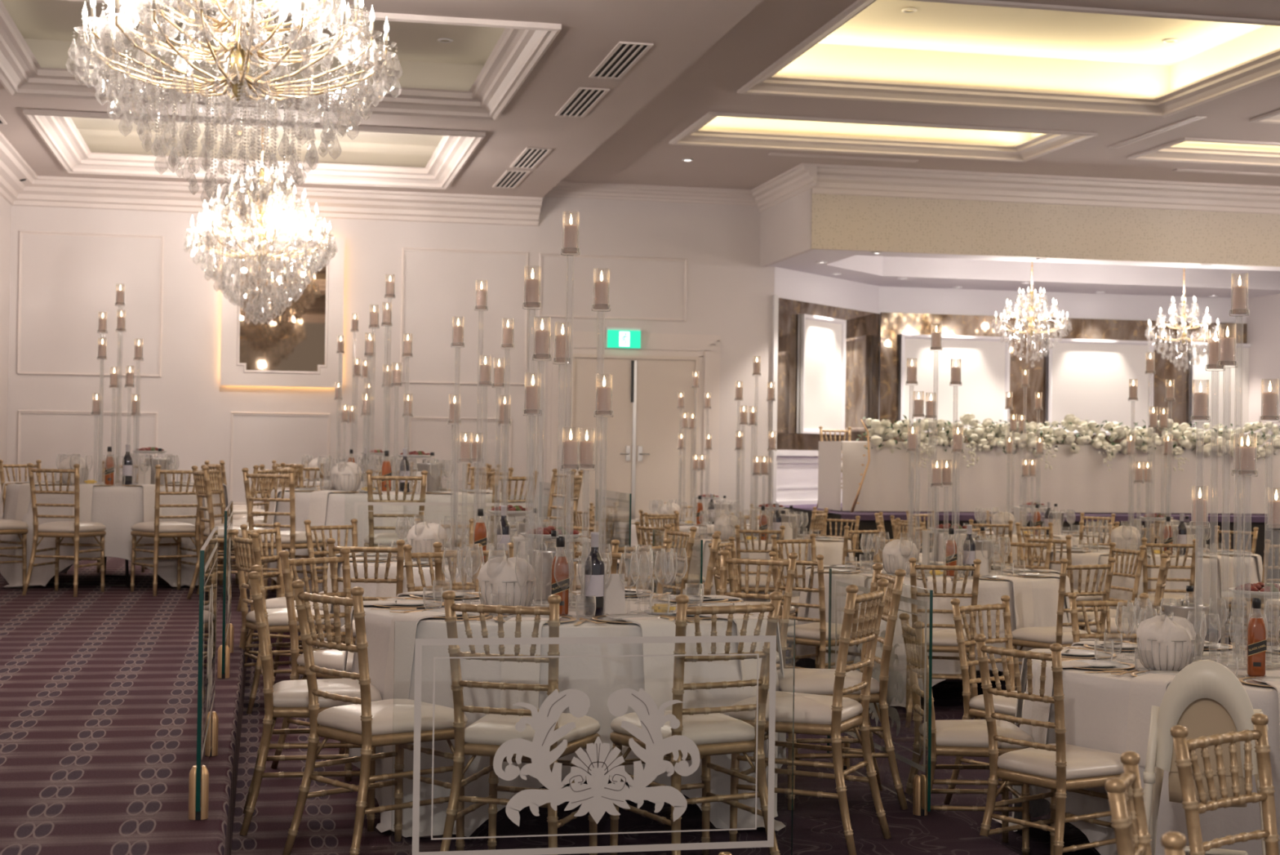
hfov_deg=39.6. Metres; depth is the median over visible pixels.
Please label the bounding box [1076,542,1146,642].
banquet chair
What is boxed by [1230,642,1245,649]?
fork
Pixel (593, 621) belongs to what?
fork
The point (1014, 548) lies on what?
napkin
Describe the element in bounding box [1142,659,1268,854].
high chair
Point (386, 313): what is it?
pillar candle
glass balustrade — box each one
[188,526,218,819]
[217,500,233,678]
[344,493,548,552]
[391,617,795,854]
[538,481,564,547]
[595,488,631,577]
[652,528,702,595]
[826,568,933,815]
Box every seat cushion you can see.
[0,518,28,529]
[37,520,106,532]
[130,520,195,532]
[203,525,264,537]
[204,519,261,528]
[214,521,266,528]
[232,504,261,508]
[232,506,264,514]
[232,514,264,519]
[239,516,263,522]
[245,607,333,625]
[260,530,328,543]
[265,596,322,610]
[272,678,382,706]
[296,648,354,671]
[316,698,467,735]
[340,619,355,636]
[364,532,407,545]
[451,531,516,543]
[464,712,599,745]
[567,545,602,551]
[579,548,626,552]
[610,709,755,744]
[625,561,652,570]
[626,566,652,576]
[646,572,705,583]
[728,690,862,724]
[741,575,782,586]
[743,600,795,613]
[776,651,779,662]
[777,667,879,694]
[782,595,799,608]
[786,622,857,639]
[787,618,798,626]
[918,719,1034,748]
[919,551,932,559]
[919,560,945,563]
[923,627,968,646]
[968,690,1025,716]
[997,742,1124,779]
[1011,626,1098,644]
[1073,589,1102,600]
[1076,607,1130,622]
[1084,617,1140,633]
[1136,593,1188,606]
[1220,596,1279,605]
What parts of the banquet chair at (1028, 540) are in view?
post, rail, rail, post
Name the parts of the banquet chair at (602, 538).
post, post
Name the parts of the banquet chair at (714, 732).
leg, post, seat frame, leg, rail, rail, rail, rail, post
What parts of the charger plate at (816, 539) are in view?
plate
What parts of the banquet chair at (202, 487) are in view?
post, rail, rail, rail, rail, post, seat frame, leg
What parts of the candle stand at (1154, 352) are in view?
rod, rod, rod, rod, rod, rod, rod, rod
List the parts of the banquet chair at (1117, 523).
post, rail, rail, post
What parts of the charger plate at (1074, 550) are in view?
plate, plate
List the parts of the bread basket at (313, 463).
wire frame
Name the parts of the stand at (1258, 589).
platter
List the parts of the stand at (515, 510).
panel, platter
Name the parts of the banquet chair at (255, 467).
leg, post, rail, rail, rail, post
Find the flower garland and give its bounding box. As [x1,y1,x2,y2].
[856,412,1279,471]
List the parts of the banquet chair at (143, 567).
leg, post, rail, leg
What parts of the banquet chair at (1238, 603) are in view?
leg, seat frame, post, rail, rail, rail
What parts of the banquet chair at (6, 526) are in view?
seat frame, leg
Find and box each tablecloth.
[0,482,221,587]
[260,479,413,509]
[267,488,500,594]
[319,552,619,648]
[349,591,786,837]
[613,520,772,586]
[651,534,849,616]
[795,564,1070,707]
[933,529,1108,568]
[991,644,1279,854]
[1040,547,1270,645]
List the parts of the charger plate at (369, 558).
plate, plate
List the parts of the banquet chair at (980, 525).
rail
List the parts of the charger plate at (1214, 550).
plate, plate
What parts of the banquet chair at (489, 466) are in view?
post, post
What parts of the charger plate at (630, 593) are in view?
plate, plate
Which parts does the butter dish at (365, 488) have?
dish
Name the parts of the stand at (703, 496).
panel, platter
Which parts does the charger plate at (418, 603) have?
plate, plate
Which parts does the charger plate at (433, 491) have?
plate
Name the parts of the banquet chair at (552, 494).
post, rail, rail, rail, rail, post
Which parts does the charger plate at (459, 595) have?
plate, plate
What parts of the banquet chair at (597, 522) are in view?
post, rail, post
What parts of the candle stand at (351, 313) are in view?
rod, rod, rod, rod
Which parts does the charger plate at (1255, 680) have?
plate, plate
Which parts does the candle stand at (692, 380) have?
rod, rod, rod, rod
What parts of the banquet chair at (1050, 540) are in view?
post, rail, rail, post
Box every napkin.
[0,481,23,510]
[15,482,48,519]
[71,483,98,521]
[137,484,162,521]
[186,483,216,519]
[222,483,228,506]
[266,488,298,528]
[308,490,339,533]
[322,557,364,613]
[323,480,333,486]
[335,552,368,556]
[342,600,396,678]
[375,561,417,596]
[382,491,403,533]
[382,610,445,699]
[395,591,439,596]
[442,491,472,533]
[475,488,493,490]
[478,490,502,518]
[499,617,549,709]
[568,563,582,591]
[602,558,627,586]
[609,520,628,548]
[618,521,635,546]
[622,617,675,710]
[624,588,652,592]
[653,523,668,551]
[655,536,679,573]
[688,538,711,574]
[692,595,743,602]
[701,613,760,691]
[703,524,714,533]
[732,603,784,677]
[748,540,765,575]
[797,568,835,622]
[804,564,831,569]
[808,541,824,567]
[828,538,853,560]
[829,536,844,538]
[841,573,872,623]
[847,561,879,564]
[926,576,951,628]
[931,533,937,560]
[954,533,966,565]
[991,564,1013,568]
[997,576,1034,628]
[1004,534,1017,564]
[1014,648,1069,724]
[1029,660,1093,743]
[1032,568,1060,573]
[1037,573,1071,627]
[1039,546,1066,565]
[1041,548,1066,566]
[1053,534,1075,546]
[1071,640,1121,645]
[1072,544,1090,546]
[1080,551,1109,591]
[1088,534,1109,546]
[1125,672,1175,768]
[1148,554,1170,594]
[1205,554,1235,591]
[1231,550,1252,553]
[1237,552,1262,582]
[1265,680,1279,743]
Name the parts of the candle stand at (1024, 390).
rod, rod, rod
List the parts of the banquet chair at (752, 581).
post, rail, rail, rail, seat frame, post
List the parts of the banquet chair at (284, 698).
post, post, seat frame, leg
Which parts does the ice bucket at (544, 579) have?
handle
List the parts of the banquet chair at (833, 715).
leg, seat frame, post, rail, rail, rail, rail, post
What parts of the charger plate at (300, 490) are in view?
plate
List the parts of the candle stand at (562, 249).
rod, rod, rod, plate, rod, rod, rod, rod, rod, rod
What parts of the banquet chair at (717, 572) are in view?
post, rail, post, leg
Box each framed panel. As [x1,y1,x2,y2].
[796,313,846,434]
[898,333,1010,432]
[1045,337,1154,435]
[1189,342,1250,436]
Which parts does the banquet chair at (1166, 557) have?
seat frame, post, post, rail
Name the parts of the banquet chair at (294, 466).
leg, post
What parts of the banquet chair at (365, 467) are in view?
post, rail, post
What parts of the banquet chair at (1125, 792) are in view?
post, rail, post, rail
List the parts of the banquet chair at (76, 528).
post, rail, rail, rail, rail, leg, seat frame, post, leg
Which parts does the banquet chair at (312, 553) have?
post, rail, rail, rail, post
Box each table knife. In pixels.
[370,607,416,609]
[391,596,425,599]
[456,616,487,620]
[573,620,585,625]
[1061,657,1080,658]
[1065,645,1097,649]
[1084,670,1127,672]
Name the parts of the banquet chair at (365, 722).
post, rail, rail, rail, rail, post, seat frame, leg, leg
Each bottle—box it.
[104,446,114,484]
[121,444,133,484]
[347,448,355,462]
[360,447,369,481]
[381,450,391,490]
[399,448,410,492]
[473,508,486,562]
[496,505,510,550]
[551,536,569,614]
[583,531,604,616]
[696,495,702,524]
[707,493,715,524]
[759,505,767,539]
[772,502,781,539]
[945,527,956,576]
[962,524,975,575]
[1033,503,1040,535]
[1044,501,1053,534]
[1163,515,1173,554]
[1176,513,1186,554]
[1246,597,1266,675]
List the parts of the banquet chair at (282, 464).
post, rail, rail, post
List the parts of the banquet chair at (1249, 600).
post, rail, rail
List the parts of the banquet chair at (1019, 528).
post, rail, post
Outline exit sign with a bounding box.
[605,327,640,348]
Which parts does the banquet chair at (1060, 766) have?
post, rail, rail, rail, rail, leg, post, seat frame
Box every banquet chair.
[0,459,66,573]
[0,518,28,589]
[22,462,106,596]
[96,460,147,572]
[130,464,203,595]
[186,465,268,603]
[196,464,275,594]
[198,464,277,585]
[204,459,261,508]
[204,460,264,514]
[222,462,293,576]
[231,528,333,713]
[235,463,299,583]
[236,467,328,610]
[240,521,322,679]
[240,564,382,835]
[259,464,303,564]
[271,460,308,478]
[271,546,354,781]
[280,462,324,487]
[282,579,467,854]
[303,518,358,593]
[326,537,404,644]
[363,465,413,488]
[364,469,427,552]
[395,462,413,467]
[402,543,482,591]
[410,464,443,488]
[413,517,475,550]
[432,542,513,591]
[440,590,599,854]
[450,470,538,549]
[464,462,488,488]
[470,466,513,518]
[484,463,501,489]
[510,468,576,548]
[510,470,584,548]
[542,519,599,551]
[557,504,602,551]
[568,506,626,561]
[568,543,650,591]
[588,516,652,590]
[589,502,617,545]
[591,513,652,590]
[609,591,782,854]
[610,537,671,593]
[634,520,705,595]
[638,509,678,557]
[643,511,679,564]
[659,524,697,594]
[664,502,698,519]
[703,530,721,595]
[708,542,798,666]
[711,536,795,663]
[718,548,799,759]
[728,577,891,854]
[729,511,771,533]
[734,524,785,598]
[737,511,774,534]
[749,503,780,515]
[768,551,861,671]
[770,533,816,613]
[777,563,907,809]
[808,509,828,536]
[812,506,828,536]
[816,426,851,506]
[822,514,860,560]
[841,524,883,564]
[873,533,928,562]
[874,511,923,560]
[889,515,945,563]
[893,517,916,539]
[898,613,1034,854]
[905,557,981,727]
[906,510,936,559]
[910,521,924,560]
[943,595,1031,818]
[964,523,982,537]
[966,530,985,538]
[968,519,1014,568]
[973,633,1124,854]
[985,510,1023,529]
[999,536,1053,568]
[1011,556,1115,690]
[1015,521,1053,565]
[1024,533,1102,607]
[1067,592,1148,642]
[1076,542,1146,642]
[1078,520,1119,545]
[1080,511,1115,534]
[1084,550,1171,639]
[1104,751,1151,854]
[1107,522,1155,544]
[1135,537,1199,640]
[1153,517,1173,547]
[1156,520,1176,547]
[1160,831,1186,854]
[1169,712,1279,854]
[1213,524,1258,642]
[1220,538,1279,643]
[1245,597,1279,642]
[1274,611,1279,645]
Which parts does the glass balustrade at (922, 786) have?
rubber seat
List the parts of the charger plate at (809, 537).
plate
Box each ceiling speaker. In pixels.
[437,38,453,43]
[901,8,917,13]
[1162,38,1177,43]
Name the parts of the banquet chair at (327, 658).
post, rail, rail, rail, rail, seat frame, post, leg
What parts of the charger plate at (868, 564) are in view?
plate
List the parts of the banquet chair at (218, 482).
post, rail, rail, rail, rail, post, leg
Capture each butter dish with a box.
[84,480,97,483]
[358,486,377,492]
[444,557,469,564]
[644,603,676,615]
[682,520,695,524]
[742,535,758,540]
[924,569,943,575]
[1147,549,1164,554]
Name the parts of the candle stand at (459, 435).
rod, rod, rod, rod, rod, rod, rod, rod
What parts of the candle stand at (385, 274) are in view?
rod, rod, rod, rod, rod, rod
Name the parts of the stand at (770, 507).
panel, platter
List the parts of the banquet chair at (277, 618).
post, rail, rail, rail, rail, post, seat frame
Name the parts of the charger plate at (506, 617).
plate, plate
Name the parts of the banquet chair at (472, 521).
post, rail, post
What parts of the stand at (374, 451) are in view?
panel, platter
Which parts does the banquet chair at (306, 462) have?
rail, post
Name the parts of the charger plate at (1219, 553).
plate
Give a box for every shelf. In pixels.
[483,512,537,515]
[511,536,591,542]
[750,508,790,510]
[921,529,977,533]
[1014,506,1047,508]
[1133,518,1175,520]
[1222,591,1279,599]
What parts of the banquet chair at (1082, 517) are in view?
post, rail, post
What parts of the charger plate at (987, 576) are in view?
plate, plate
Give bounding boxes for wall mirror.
[220,232,345,387]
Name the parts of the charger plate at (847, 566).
plate, plate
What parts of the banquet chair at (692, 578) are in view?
post, rail, rail, post, seat frame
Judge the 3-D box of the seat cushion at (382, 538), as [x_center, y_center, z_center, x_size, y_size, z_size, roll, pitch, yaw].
[-1.596,0.724,11.589,0.400,0.074,0.400,1,-1,-9]
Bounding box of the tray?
[1253,708,1262,712]
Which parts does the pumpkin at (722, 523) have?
wire frame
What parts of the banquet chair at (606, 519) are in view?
post, rail, post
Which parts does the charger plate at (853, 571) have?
plate, plate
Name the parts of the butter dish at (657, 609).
dish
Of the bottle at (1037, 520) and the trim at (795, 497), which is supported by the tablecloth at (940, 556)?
the bottle at (1037, 520)
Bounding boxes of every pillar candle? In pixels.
[93,394,100,413]
[98,313,106,332]
[98,338,106,358]
[110,368,117,386]
[116,284,124,304]
[117,311,124,330]
[126,366,133,386]
[132,395,139,414]
[134,340,142,359]
[335,383,341,399]
[337,336,343,352]
[342,405,347,422]
[349,405,355,422]
[351,315,357,330]
[354,359,359,375]
[362,361,368,377]
[362,395,369,414]
[365,334,373,355]
[365,384,371,399]
[370,306,377,327]
[382,303,391,324]
[383,365,391,386]
[386,276,393,297]
[393,363,400,385]
[404,334,411,355]
[404,395,411,415]
[449,396,459,422]
[453,318,462,345]
[460,434,470,461]
[472,434,481,461]
[476,282,486,309]
[480,356,489,384]
[493,359,503,386]
[499,396,509,423]
[502,320,512,346]
[525,267,538,306]
[525,375,539,413]
[534,319,548,358]
[555,324,568,361]
[563,429,577,468]
[564,213,577,253]
[579,431,593,467]
[594,271,608,308]
[596,376,610,414]
[678,393,683,407]
[678,435,684,448]
[682,413,687,427]
[689,413,695,428]
[693,372,698,386]
[693,454,698,470]
[699,456,704,469]
[705,394,710,408]
[706,435,711,448]
[735,382,742,399]
[736,432,742,448]
[740,407,746,424]
[750,407,755,424]
[753,357,759,374]
[753,457,759,475]
[761,456,767,474]
[768,382,773,399]
[768,432,775,449]
[907,360,915,383]
[908,427,916,450]
[914,391,923,416]
[926,393,935,417]
[932,325,940,349]
[932,462,941,485]
[942,461,951,484]
[951,360,959,384]
[953,426,962,451]
[1005,393,1011,408]
[1006,437,1012,453]
[1010,414,1016,431]
[1018,416,1024,431]
[1022,370,1028,386]
[1022,460,1028,475]
[1029,460,1035,475]
[1035,393,1041,408]
[1036,438,1042,453]
[1127,435,1134,454]
[1129,380,1137,399]
[1135,462,1142,481]
[1144,463,1151,481]
[1146,354,1153,373]
[1150,408,1156,426]
[1160,408,1167,427]
[1164,436,1171,454]
[1166,380,1173,399]
[1192,488,1206,525]
[1193,382,1207,419]
[1208,331,1222,368]
[1220,326,1234,364]
[1232,275,1246,313]
[1235,437,1243,473]
[1240,435,1255,473]
[1262,381,1276,419]
[1268,488,1279,528]
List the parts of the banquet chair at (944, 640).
leg, post, rail, rail, rail, rail, seat frame, leg, post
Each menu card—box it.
[137,465,151,484]
[373,465,382,475]
[413,471,426,492]
[514,533,530,558]
[604,573,625,613]
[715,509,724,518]
[782,522,792,539]
[975,550,988,574]
[1053,518,1061,534]
[1186,533,1194,554]
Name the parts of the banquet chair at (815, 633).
post, rail, rail, rail, rail, seat frame, leg, post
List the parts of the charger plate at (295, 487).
plate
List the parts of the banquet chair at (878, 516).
post, post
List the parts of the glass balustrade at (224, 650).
glass pane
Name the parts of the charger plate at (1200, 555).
plate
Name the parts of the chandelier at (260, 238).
arm, arm, arm, arm, arm, arm, arm, arm, arm, arm, arm, arm, arm, arm, arm, arm, arm, arm, arm, arm, arm, arm, arm, arm, arm, arm, arm, arm, chain and rose, arm, arm, arm, arm, arm, arm, arm, arm, arm, arm, arm, arm, arm, arm, arm, arm, arm, arm, arm, arm, arm, arm, arm, arm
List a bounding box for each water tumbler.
[422,587,442,608]
[432,580,451,601]
[575,595,595,618]
[635,577,653,598]
[649,593,670,615]
[1103,633,1122,653]
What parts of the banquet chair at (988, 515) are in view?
post, rail, post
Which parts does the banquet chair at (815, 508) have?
rail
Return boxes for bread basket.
[307,457,332,480]
[329,461,361,491]
[406,521,447,561]
[477,555,536,613]
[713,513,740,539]
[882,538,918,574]
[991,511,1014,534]
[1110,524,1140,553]
[1136,613,1195,671]
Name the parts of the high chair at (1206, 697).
leg, leg, backrest, seat, leg, leg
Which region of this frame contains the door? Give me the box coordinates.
[545,330,719,543]
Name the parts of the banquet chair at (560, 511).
post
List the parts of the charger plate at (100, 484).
plate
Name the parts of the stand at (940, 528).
platter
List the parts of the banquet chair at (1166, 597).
leg, post, seat frame, rail, rail, rail, rail, post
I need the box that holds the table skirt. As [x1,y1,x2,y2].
[817,440,1279,513]
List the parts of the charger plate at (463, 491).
plate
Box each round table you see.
[47,556,161,586]
[920,670,1001,702]
[1214,629,1217,642]
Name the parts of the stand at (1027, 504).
platter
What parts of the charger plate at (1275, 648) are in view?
plate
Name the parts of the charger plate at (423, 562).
plate, plate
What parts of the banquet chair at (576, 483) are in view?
seat frame, post, rail, rail, rail, rail, post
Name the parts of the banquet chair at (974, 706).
post, rail, rail, rail, rail, seat frame, post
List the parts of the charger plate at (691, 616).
plate, plate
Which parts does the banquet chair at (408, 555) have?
post, rail, rail, post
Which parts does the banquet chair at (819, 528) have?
post, rail, rail, post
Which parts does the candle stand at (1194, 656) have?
rod, rod, rod, rod, plate, rod, rod, rod, rod, rod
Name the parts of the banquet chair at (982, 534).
rail, post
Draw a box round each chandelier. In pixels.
[72,0,396,210]
[184,126,335,324]
[991,262,1071,368]
[1147,267,1221,362]
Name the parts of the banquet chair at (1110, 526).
post, rail, post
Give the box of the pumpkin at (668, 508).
[659,502,680,523]
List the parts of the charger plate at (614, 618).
plate, plate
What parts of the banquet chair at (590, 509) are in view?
post, rail, post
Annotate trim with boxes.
[0,0,561,119]
[0,131,37,205]
[12,175,542,226]
[16,230,164,377]
[16,409,158,481]
[22,108,485,189]
[229,411,330,504]
[400,247,528,386]
[408,416,512,499]
[537,253,687,321]
[543,181,757,205]
[668,111,1097,162]
[737,0,1279,117]
[751,163,817,212]
[770,294,778,511]
[776,297,879,450]
[776,449,842,505]
[812,164,1279,214]
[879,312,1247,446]
[1126,137,1279,167]
[1248,110,1279,124]
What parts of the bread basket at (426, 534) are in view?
wire frame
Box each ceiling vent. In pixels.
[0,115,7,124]
[492,169,530,188]
[509,146,551,168]
[555,87,609,117]
[589,41,653,79]
[768,152,918,162]
[1107,115,1206,148]
[1172,168,1279,176]
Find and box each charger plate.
[13,481,44,484]
[35,482,66,484]
[71,483,112,486]
[113,480,137,483]
[122,484,163,486]
[164,483,193,486]
[167,481,185,484]
[286,488,323,491]
[294,487,324,489]
[315,486,335,489]
[323,489,359,493]
[349,552,396,557]
[350,556,396,561]
[373,490,412,493]
[373,599,444,608]
[384,560,435,565]
[409,591,481,599]
[409,608,489,617]
[425,490,452,493]
[438,488,452,490]
[445,488,475,491]
[452,489,488,493]
[456,562,484,567]
[493,613,576,623]
[591,613,674,623]
[621,520,644,522]
[624,590,655,597]
[656,595,728,603]
[659,610,719,618]
[678,536,703,538]
[679,518,692,520]
[687,602,736,606]
[694,537,728,541]
[696,533,714,535]
[739,533,769,535]
[740,539,771,542]
[797,533,809,537]
[805,536,837,538]
[807,537,839,541]
[823,564,863,568]
[823,568,863,573]
[851,572,895,577]
[852,562,883,566]
[915,574,963,580]
[916,562,945,564]
[978,574,1022,580]
[991,564,1009,568]
[1001,568,1048,573]
[1006,572,1051,577]
[1040,534,1072,537]
[1052,546,1088,549]
[1058,548,1092,552]
[1061,530,1084,533]
[1061,648,1116,658]
[1061,659,1135,670]
[1070,533,1095,536]
[1073,532,1103,534]
[1077,545,1110,548]
[1083,641,1137,651]
[1087,551,1126,555]
[1130,670,1179,676]
[1136,553,1176,557]
[1172,547,1208,550]
[1187,553,1223,557]
[1203,549,1242,552]
[1203,641,1235,649]
[1210,552,1247,555]
[1238,675,1279,687]
[1266,645,1279,653]
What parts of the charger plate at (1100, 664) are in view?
plate, plate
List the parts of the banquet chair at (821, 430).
post, rail, post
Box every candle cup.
[97,337,106,359]
[115,284,124,306]
[347,404,355,423]
[364,332,374,355]
[381,302,392,326]
[385,274,395,295]
[448,394,460,423]
[450,316,465,347]
[470,432,484,462]
[475,280,488,311]
[477,355,492,386]
[491,357,506,386]
[497,395,511,425]
[500,318,515,348]
[521,266,542,309]
[522,372,542,416]
[531,316,551,360]
[552,322,572,364]
[560,212,580,255]
[560,426,580,471]
[576,427,595,469]
[591,268,611,310]
[593,373,613,417]
[738,405,748,425]
[751,362,761,376]
[767,435,777,449]
[911,391,924,417]
[924,392,937,419]
[930,459,943,487]
[941,459,951,485]
[951,426,963,452]
[1126,434,1136,455]
[1128,378,1138,400]
[1134,461,1144,482]
[1159,407,1168,429]
[1164,379,1175,401]
[1189,485,1209,528]
[1191,379,1210,422]
[1204,328,1223,368]
[1216,324,1237,366]
[1230,272,1249,315]
[1231,434,1250,475]
[1238,432,1258,476]
[1259,378,1279,418]
[1266,487,1279,530]
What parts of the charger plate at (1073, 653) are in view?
plate, plate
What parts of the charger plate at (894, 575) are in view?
plate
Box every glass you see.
[441,547,462,607]
[464,546,484,591]
[553,553,574,615]
[618,553,639,613]
[623,545,637,599]
[629,551,649,612]
[634,545,653,603]
[635,544,653,600]
[639,554,653,613]
[647,548,666,607]
[653,551,674,584]
[658,548,673,603]
[668,547,687,606]
[1115,602,1134,660]
[1120,605,1136,662]
[1200,613,1221,646]
[1208,597,1227,653]
[1229,615,1244,676]
[1231,602,1244,653]
[1248,613,1268,675]
[1249,599,1269,654]
[1264,600,1279,657]
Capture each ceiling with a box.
[0,0,763,197]
[560,0,1279,189]
[768,248,1279,298]
[835,255,1279,285]
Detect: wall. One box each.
[0,195,11,519]
[6,196,774,547]
[760,188,814,266]
[771,507,1279,582]
[774,266,879,514]
[878,286,1245,435]
[1245,293,1279,446]
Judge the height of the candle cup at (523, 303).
0.170 m
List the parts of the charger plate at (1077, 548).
plate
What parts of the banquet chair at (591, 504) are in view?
post, rail, post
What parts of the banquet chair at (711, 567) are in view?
post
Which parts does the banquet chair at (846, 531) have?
post, rail, rail, rail, post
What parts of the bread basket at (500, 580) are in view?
wire frame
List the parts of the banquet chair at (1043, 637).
leg, seat frame, post, rail, rail, rail, rail, post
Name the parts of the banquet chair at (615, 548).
post, rail, rail, post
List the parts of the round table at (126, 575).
leg, leg, leg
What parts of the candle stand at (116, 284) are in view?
rod, rod, rod, rod, rod, rod, rod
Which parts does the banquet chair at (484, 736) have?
post, leg, rail, rail, rail, rail, seat frame, post, leg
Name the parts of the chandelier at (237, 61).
flame bulb, flame bulb, flame bulb, flame bulb, arm, arm, arm, arm, arm, arm, arm, arm, arm, flame bulb, arm, arm, arm, arm, arm, arm, arm, arm, arm, arm, arm, arm, arm, arm, arm, arm, arm, arm, arm, arm, arm, arm, arm, arm, arm, arm, arm, arm, arm, arm, arm, flame bulb, arm, arm, arm, arm, arm, arm, arm, arm, arm, arm, arm, arm, arm, flame bulb, flame bulb, flame bulb, flame bulb, flame bulb, flame bulb, flame bulb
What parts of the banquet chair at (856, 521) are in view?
post, rail, rail, post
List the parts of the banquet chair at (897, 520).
post, rail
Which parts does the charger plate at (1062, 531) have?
plate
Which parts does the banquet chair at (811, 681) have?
leg, seat frame, post, rail, rail, rail, rail, post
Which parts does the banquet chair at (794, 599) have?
post, rail, rail, post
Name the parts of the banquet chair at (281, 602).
post, rail, rail, rail, rail, post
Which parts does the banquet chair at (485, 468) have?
post, rail, post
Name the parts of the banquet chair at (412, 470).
post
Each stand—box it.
[92,284,141,482]
[132,446,172,454]
[333,313,374,464]
[355,448,392,468]
[360,274,413,491]
[391,450,437,490]
[444,280,515,559]
[482,504,537,524]
[511,525,591,595]
[521,212,613,607]
[676,380,712,523]
[692,493,724,522]
[733,362,777,538]
[750,502,790,536]
[905,324,963,573]
[921,523,977,533]
[1004,390,1044,533]
[1014,501,1047,508]
[1126,351,1175,552]
[1133,512,1175,550]
[1189,272,1279,666]
[1222,582,1279,652]
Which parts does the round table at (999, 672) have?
leg, leg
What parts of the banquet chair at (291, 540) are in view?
post, rail, rail, rail, rail, leg, post, seat frame, leg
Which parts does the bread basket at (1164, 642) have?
wire frame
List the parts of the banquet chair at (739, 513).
post, rail, post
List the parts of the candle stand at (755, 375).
rod, rod, rod, rod, rod, rod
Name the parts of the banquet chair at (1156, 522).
post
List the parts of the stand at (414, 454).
panel, platter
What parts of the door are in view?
handle, frame, handle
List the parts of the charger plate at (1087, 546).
plate, plate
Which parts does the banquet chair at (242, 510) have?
rail, post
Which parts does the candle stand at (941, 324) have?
rod, rod, rod, rod, rod, rod, rod, rod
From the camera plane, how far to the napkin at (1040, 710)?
6.86 m
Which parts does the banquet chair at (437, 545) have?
post, rail, rail, post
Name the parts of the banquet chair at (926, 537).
post, rail, post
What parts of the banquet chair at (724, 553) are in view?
post, rail, rail, seat frame, post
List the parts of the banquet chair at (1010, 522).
post, rail, rail, rail, post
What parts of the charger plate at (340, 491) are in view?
plate, plate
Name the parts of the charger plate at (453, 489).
plate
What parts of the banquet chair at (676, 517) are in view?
post, rail, rail, post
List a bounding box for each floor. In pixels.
[0,543,318,854]
[231,665,1020,854]
[783,502,1269,522]
[785,611,1279,854]
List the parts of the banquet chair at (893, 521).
post, rail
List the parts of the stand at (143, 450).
platter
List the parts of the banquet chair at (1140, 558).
post, rail, rail, rail, rail, post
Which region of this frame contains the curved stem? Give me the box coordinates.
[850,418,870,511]
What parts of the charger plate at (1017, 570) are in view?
plate, plate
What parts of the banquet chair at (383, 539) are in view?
post, seat frame, rail, rail, rail, rail, post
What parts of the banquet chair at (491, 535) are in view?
seat frame, post, rail, rail, rail, post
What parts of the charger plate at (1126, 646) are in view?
plate, plate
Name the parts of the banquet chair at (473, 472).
post, rail, post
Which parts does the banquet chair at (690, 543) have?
post, rail, rail, rail, rail, post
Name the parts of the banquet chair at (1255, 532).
post, rail, rail, post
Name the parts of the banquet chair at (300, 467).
post, rail, post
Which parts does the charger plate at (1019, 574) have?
plate, plate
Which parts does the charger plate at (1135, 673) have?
plate, plate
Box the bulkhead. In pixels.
[809,188,1279,266]
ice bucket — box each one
[141,448,173,484]
[372,451,398,480]
[412,452,446,491]
[510,508,548,548]
[524,530,579,600]
[714,495,734,515]
[780,505,803,538]
[960,526,999,572]
[1041,503,1066,533]
[1157,585,1215,655]
[1172,515,1199,551]
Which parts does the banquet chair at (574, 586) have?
post, rail, rail, post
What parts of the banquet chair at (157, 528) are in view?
leg, post, seat frame, rail, rail, rail, leg, rail, post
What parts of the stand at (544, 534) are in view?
panel, platter, panel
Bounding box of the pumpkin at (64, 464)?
[58,456,88,484]
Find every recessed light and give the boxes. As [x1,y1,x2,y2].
[681,158,693,161]
[816,261,826,263]
[831,272,841,275]
[871,251,882,253]
[1035,257,1047,260]
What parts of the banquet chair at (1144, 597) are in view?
post, rail, rail, post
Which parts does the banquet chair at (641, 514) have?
post, rail, post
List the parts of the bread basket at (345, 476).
wire frame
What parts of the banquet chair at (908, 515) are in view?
post, rail, post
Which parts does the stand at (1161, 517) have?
platter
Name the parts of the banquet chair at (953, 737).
rail, post, rail, rail, rail, post, seat frame, leg, leg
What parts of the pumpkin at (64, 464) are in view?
wire frame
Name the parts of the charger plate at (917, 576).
plate, plate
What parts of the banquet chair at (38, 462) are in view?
post, rail, post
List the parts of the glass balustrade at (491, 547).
glass pane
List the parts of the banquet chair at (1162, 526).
post, post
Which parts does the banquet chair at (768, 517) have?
rail, post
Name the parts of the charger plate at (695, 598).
plate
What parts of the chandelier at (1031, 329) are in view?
arm, arm, arm, chain and rose, arm, arm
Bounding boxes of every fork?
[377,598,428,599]
[390,608,430,613]
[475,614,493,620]
[579,617,606,623]
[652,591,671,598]
[710,600,743,602]
[1061,658,1092,660]
[1062,647,1103,651]
[1111,669,1137,674]
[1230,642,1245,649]
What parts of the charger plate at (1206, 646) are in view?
plate, plate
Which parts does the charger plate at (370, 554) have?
plate, plate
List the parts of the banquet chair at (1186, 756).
post, rail, rail, rail, post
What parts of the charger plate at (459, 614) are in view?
plate, plate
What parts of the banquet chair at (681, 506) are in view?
rail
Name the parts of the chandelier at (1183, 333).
arm, arm, chain and rose, arm, arm, arm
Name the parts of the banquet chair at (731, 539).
rail, post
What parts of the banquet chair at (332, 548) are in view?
post, seat frame, rail, rail, rail, post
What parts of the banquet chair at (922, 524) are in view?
post, rail, post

